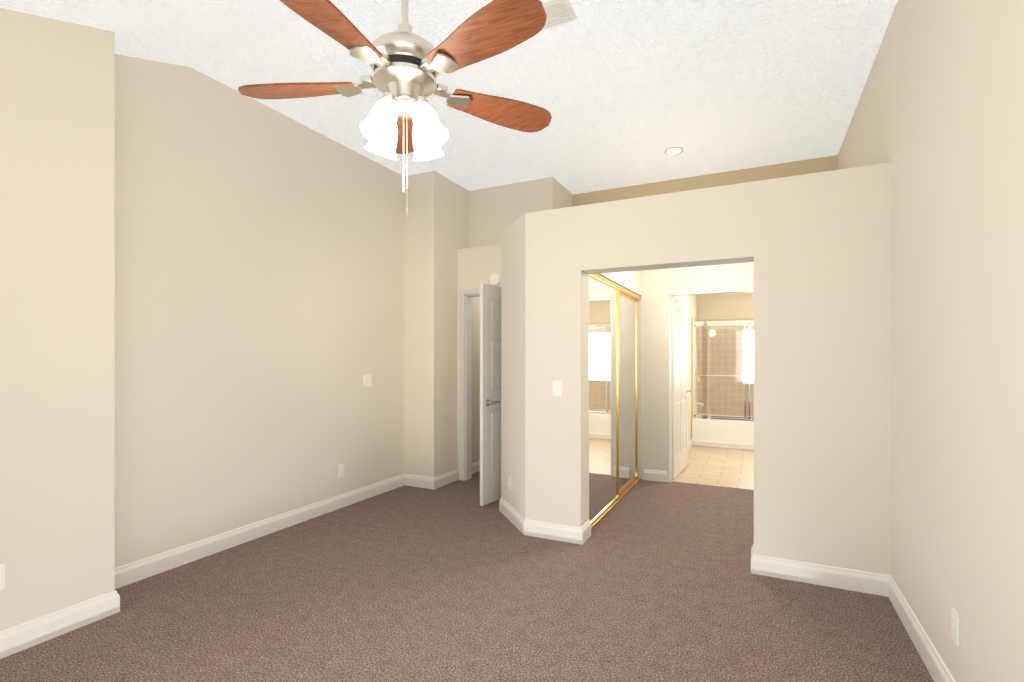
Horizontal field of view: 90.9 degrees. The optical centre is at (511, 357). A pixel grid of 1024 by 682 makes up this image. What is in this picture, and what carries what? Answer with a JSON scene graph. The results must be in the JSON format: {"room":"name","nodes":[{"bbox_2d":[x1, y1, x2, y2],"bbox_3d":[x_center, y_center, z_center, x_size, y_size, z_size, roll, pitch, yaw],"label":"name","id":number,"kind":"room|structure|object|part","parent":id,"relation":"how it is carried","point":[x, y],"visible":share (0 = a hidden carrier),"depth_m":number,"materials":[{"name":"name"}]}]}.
{"room":"empty bedroom","nodes":[
{"label":"empty bedroom","id":0,"kind":"room"},
{"bbox_2d":[0,8,114,630],"bbox_3d":[-2.910,-0.365,1.743,0.640,3.420,2.370,0,0,26],"label":"wall","id":1,"kind":"structure","parent":0,"point":[57,315],"depth_m":2.45,"materials":[{"name":"beige paint"}]},
{"bbox_2d":[0,563,4,590],"bbox_3d":[-2.304,0.985,2.242,0.010,0.120,0.075,0,0,26],"label":"plate","id":2,"kind":"object","parent":1,"relation":"attached to","point":[2,576],"visible":1,"depth_m":2.27,"materials":[{"name":"white plastic"}]},
{"bbox_2d":[0,461,955,681],"bbox_3d":[-0.073,1.286,2.931,4.050,0.118,7.000,0,0,26],"label":"baseboard","id":3,"kind":"structure","parent":1,"relation":"attached to","point":[25,635],"depth_m":3.06,"materials":[{"name":"white wood"}]},
{"bbox_2d":[0,0,351,66],"bbox_3d":[-1.091,-1.463,1.069,4.700,1.224,3.160,0,0,26],"label":"ceiling","id":4,"kind":"structure","parent":0,"point":[189,33],"depth_m":2.69,"materials":[{"name":"white paint"}]},
{"bbox_2d":[238,0,551,215],"bbox_3d":[-0.421,-1.154,1.869,1.256,1.249,1.221,0,0,26],"label":"fan","id":5,"kind":"object","parent":4,"relation":"hanging from","point":[406,64],"visible":1,"depth_m":1.82,"materials":[{"name":"brown wood"}]},
{"bbox_3d":[-0.411,-1.351,1.901,0.519,0.856,0.505,0,0,26],"label":"motor","id":6,"kind":"part","parent":5,"relation":"part of","materials":[{"name":"silver metal"}]},
{"bbox_2d":[115,54,403,567],"bbox_3d":[-1.712,-0.365,4.552,0.320,3.420,3.730,0,0,26],"label":"wall","id":7,"kind":"structure","parent":0,"point":[259,289],"depth_m":3.65,"materials":[{"name":"beige paint"}]},
{"bbox_2d":[338,464,343,477],"bbox_3d":[-1.535,1.015,4.538,0.010,0.120,0.075,0,0,26],"label":"outlet","id":8,"kind":"object","parent":7,"relation":"attached to","point":[340,470],"visible":1,"depth_m":4.53,"materials":[{"name":"white plastic"}]},
{"bbox_2d":[363,374,371,386],"bbox_3d":[-1.385,0.215,4.843,0.010,0.120,0.118,0,0,26],"label":"light switch","id":9,"kind":"object","parent":7,"relation":"attached to","point":[367,380],"visible":1,"depth_m":4.83,"materials":[{"name":"white plastic"}]},
{"bbox_2d":[404,171,479,476],"bbox_3d":[-0.511,-0.365,6.208,0.380,3.420,2.100,0,0,26],"label":"wall","id":10,"kind":"structure","parent":0,"point":[436,228],"depth_m":5.31,"materials":[{"name":"beige paint"}]},
{"bbox_2d":[0,471,933,681],"bbox_3d":[-0.288,1.405,2.708,4.700,0.120,6.810,0,0,26],"label":"floor","id":11,"kind":"structure","parent":0,"point":[646,581],"depth_m":2.69,"materials":[{"name":"brown carpet"}]},
{"bbox_2d":[457,244,500,479],"bbox_3d":[-0.118,0.070,5.487,0.960,2.550,0.250,0,0,26],"label":"wall","id":12,"kind":"structure","parent":0,"point":[477,267],"depth_m":5.51,"materials":[{"name":"beige paint"}]},
{"bbox_2d":[460,288,479,480],"bbox_3d":[-0.142,0.295,5.416,0.900,2.100,0.138,0,0,26],"label":"door frame","id":13,"kind":"structure","parent":12,"relation":"attached to","point":[465,386],"depth_m":5.54,"materials":[{"name":"white wood"}]},
{"bbox_2d":[489,273,500,285],"bbox_3d":[-0.182,-0.835,5.357,0.136,0.136,0.038,0,0,26],"label":"smoke detector","id":14,"kind":"object","parent":12,"relation":"attached to","point":[494,279],"visible":0.96,"depth_m":5.34,"materials":[{"name":"white plastic"}]},
{"bbox_2d":[469,177,572,247],"bbox_3d":[0.276,-1.590,6.212,1.030,0.970,1.400,0,0,26],"label":"wall","id":15,"kind":"structure","parent":0,"point":[495,212],"depth_m":5.62,"materials":[{"name":"beige paint"}]},
{"bbox_2d":[191,0,897,193],"bbox_3d":[0.559,-2.000,4.437,4.700,0.150,4.340,0,0,26],"label":"ceiling","id":16,"kind":"structure","parent":0,"point":[625,93],"depth_m":3.52,"materials":[{"name":"white paint"}]},
{"bbox_2d":[542,0,576,29],"bbox_3d":[0.165,-1.915,2.837,0.360,0.017,0.200,0,0,26],"label":"ceiling vent","id":17,"kind":"object","parent":16,"relation":"in","point":[558,12],"visible":0.35,"depth_m":2.79,"materials":[{"name":"white metal"}]},
{"bbox_2d":[664,147,682,154],"bbox_3d":[1.500,-1.919,4.677,0.170,0.010,0.170,0,0,26],"label":"recessed light","id":18,"kind":"object","parent":16,"relation":"in","point":[673,150],"visible":1,"depth_m":4.67,"materials":[{"name":"white"}]},
{"bbox_2d":[501,205,641,526],"bbox_3d":[0.741,0.120,5.149,0.880,2.450,2.900,0,0,26],"label":"wall","id":19,"kind":"structure","parent":0,"point":[544,345],"depth_m":3.79,"materials":[{"name":"beige paint"}]},
{"bbox_2d":[480,284,500,505],"bbox_3d":[-0.058,0.332,4.875,0.140,2.010,0.766,0,0,35],"label":"hall door","id":20,"kind":"structure","parent":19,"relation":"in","point":[490,393],"depth_m":4.65,"materials":[{"name":"white wood"}]},
{"bbox_3d":[-0.212,0.407,4.656,0.140,0.060,0.150,0,0,35],"label":"handle","id":21,"kind":"part","parent":20,"relation":"part of","materials":[{"name":"silver metal"}]},
{"bbox_2d":[508,476,511,490],"bbox_3d":[-0.024,1.045,4.196,0.020,0.110,0.070,0,0,-18],"label":"plate","id":22,"kind":"object","parent":19,"relation":"attached to","point":[509,483],"visible":1,"depth_m":4.18,"materials":[{"name":"white plastic"}]},
{"bbox_2d":[553,380,561,396],"bbox_3d":[0.334,0.225,3.728,0.075,0.120,0.010,0,0,26],"label":"light switch","id":23,"kind":"object","parent":19,"relation":"attached to","point":[557,388],"visible":1,"depth_m":3.72,"materials":[{"name":"white plastic"}]},
{"bbox_2d":[589,280,620,521],"bbox_3d":[0.777,0.342,4.300,0.006,1.907,0.941,0,0,26],"label":"mirror","id":24,"kind":"object","parent":19,"relation":"attached to","point":[602,398],"depth_m":4.30,"materials":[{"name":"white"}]},
{"bbox_2d":[589,274,640,530],"bbox_3d":[0.973,0.330,4.727,0.070,2.030,1.935,0,0,26],"label":"mirrored closet doors","id":25,"kind":"structure","parent":19,"relation":"in","point":[620,290],"depth_m":4.72,"materials":[{"name":"gold metal"}]},
{"bbox_2d":[621,296,635,488],"bbox_3d":[1.165,0.342,5.155,0.006,1.907,0.941,0,0,26],"label":"mirror","id":26,"kind":"object","parent":19,"relation":"attached to","point":[628,307],"depth_m":5.24,"materials":[{"name":"white"}]},
{"bbox_2d":[672,295,696,441],"bbox_3d":[2.354,0.120,7.181,0.230,2.450,3.430,0,0,26],"label":"wall","id":27,"kind":"structure","parent":0,"point":[690,301],"depth_m":7.62,"materials":[{"name":"paint"}]},
{"bbox_2d":[672,297,692,478],"bbox_3d":[1.984,0.332,5.954,0.171,2.010,0.860,0,0,29],"label":"door","id":28,"kind":"structure","parent":27,"relation":"in","point":[680,390],"depth_m":5.84,"materials":[{"name":"white wood"}]},
{"bbox_3d":[2.159,0.407,6.268,0.171,0.056,0.056,0,0,29],"label":"knob","id":29,"kind":"part","parent":28,"relation":"part of","materials":[{"name":"silver metal"}]},
{"bbox_2d":[688,439,691,450],"bbox_3d":[2.230,1.286,6.647,0.017,0.118,2.340,0,0,26],"label":"baseboard","id":30,"kind":"structure","parent":27,"relation":"attached to","point":[689,444],"depth_m":7.48,"materials":[{"name":"white"}]},
{"bbox_2d":[692,317,697,416],"bbox_3d":[2.927,0.145,8.076,0.012,1.560,0.760,0,0,26],"label":"tile","id":31,"kind":"structure","parent":27,"relation":"attached to","point":[693,319],"depth_m":8.24,"materials":[{"name":"beige tile"}]},
{"bbox_2d":[695,320,705,405],"bbox_3d":[3.030,0.076,8.070,0.182,1.382,0.140,0,0,26],"label":"shower fixture","id":32,"kind":"object","parent":31,"relation":"attached to","point":[698,376],"visible":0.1,"depth_m":8.08,"materials":[{"name":"silver metal"}]},
{"bbox_2d":[573,155,837,481],"bbox_3d":[2.058,-0.365,5.450,2.840,3.420,0.300,0,0,26],"label":"wall","id":33,"kind":"structure","parent":0,"point":[659,286],"depth_m":5.48,"materials":[{"name":"beige paint"}]},
{"bbox_2d":[669,289,753,481],"bbox_3d":[2.126,0.325,5.317,0.900,2.040,0.124,0,0,26],"label":"trim","id":34,"kind":"structure","parent":33,"relation":"attached to","point":[670,361],"depth_m":5.46,"materials":[{"name":"white wood"}]},
{"bbox_2d":[671,446,753,489],"bbox_3d":[3.163,1.405,6.752,2.060,0.120,3.490,0,0,26],"label":"floor","id":35,"kind":"structure","parent":0,"point":[724,467],"depth_m":6.14,"materials":[{"name":"beige tile"}]},
{"bbox_2d":[692,414,753,449],"bbox_3d":[3.611,1.135,7.723,1.540,0.420,0.783,0,0,26],"label":"bathtub","id":36,"kind":"object","parent":35,"relation":"on","point":[730,434],"visible":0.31,"depth_m":7.53,"materials":[{"name":"white ceramic"}]},
{"bbox_2d":[692,320,753,420],"bbox_3d":[3.448,0.184,7.390,1.522,1.478,0.094,0,0,26],"label":"shower door","id":37,"kind":"structure","parent":36,"relation":"on","point":[722,323],"depth_m":7.54,"materials":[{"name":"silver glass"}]},
{"bbox_2d":[697,292,753,319],"bbox_3d":[3.847,0.120,8.204,1.550,2.450,0.280,0,0,26],"label":"wall","id":38,"kind":"structure","parent":0,"point":[727,306],"depth_m":8.23,"materials":[{"name":"paint"}]},
{"bbox_2d":[698,318,753,415],"bbox_3d":[3.782,0.145,8.073,1.526,1.560,0.012,0,0,26],"label":"tile","id":39,"kind":"structure","parent":38,"relation":"attached to","point":[713,382],"depth_m":8.24,"materials":[{"name":"beige tile"}]},
{"bbox_2d":[742,329,753,384],"bbox_3d":[4.070,-0.020,7.910,0.850,0.890,0.027,0,0,26],"label":"window","id":40,"kind":"structure","parent":38,"relation":"in","point":[752,360],"depth_m":8.05,"materials":[{"name":"white"}]},
{"bbox_2d":[581,162,890,574],"bbox_3d":[1.364,0.120,3.341,1.830,2.450,0.200,0,0,26],"label":"wall","id":41,"kind":"structure","parent":0,"point":[815,248],"depth_m":3.03,"materials":[{"name":"beige paint"}]},
{"bbox_2d":[838,0,1023,681],"bbox_3d":[1.719,-0.365,1.758,0.200,3.420,6.870,0,0,26],"label":"wall","id":42,"kind":"structure","parent":0,"point":[937,120],"depth_m":1.90,"materials":[{"name":"beige paint"}]},
{"bbox_2d":[951,606,959,646],"bbox_3d":[1.675,1.015,1.908,0.010,0.120,0.075,0,0,26],"label":"outlet","id":43,"kind":"object","parent":42,"relation":"attached to","point":[955,625],"visible":0.98,"depth_m":1.90,"materials":[{"name":"white plastic"}]}
]}

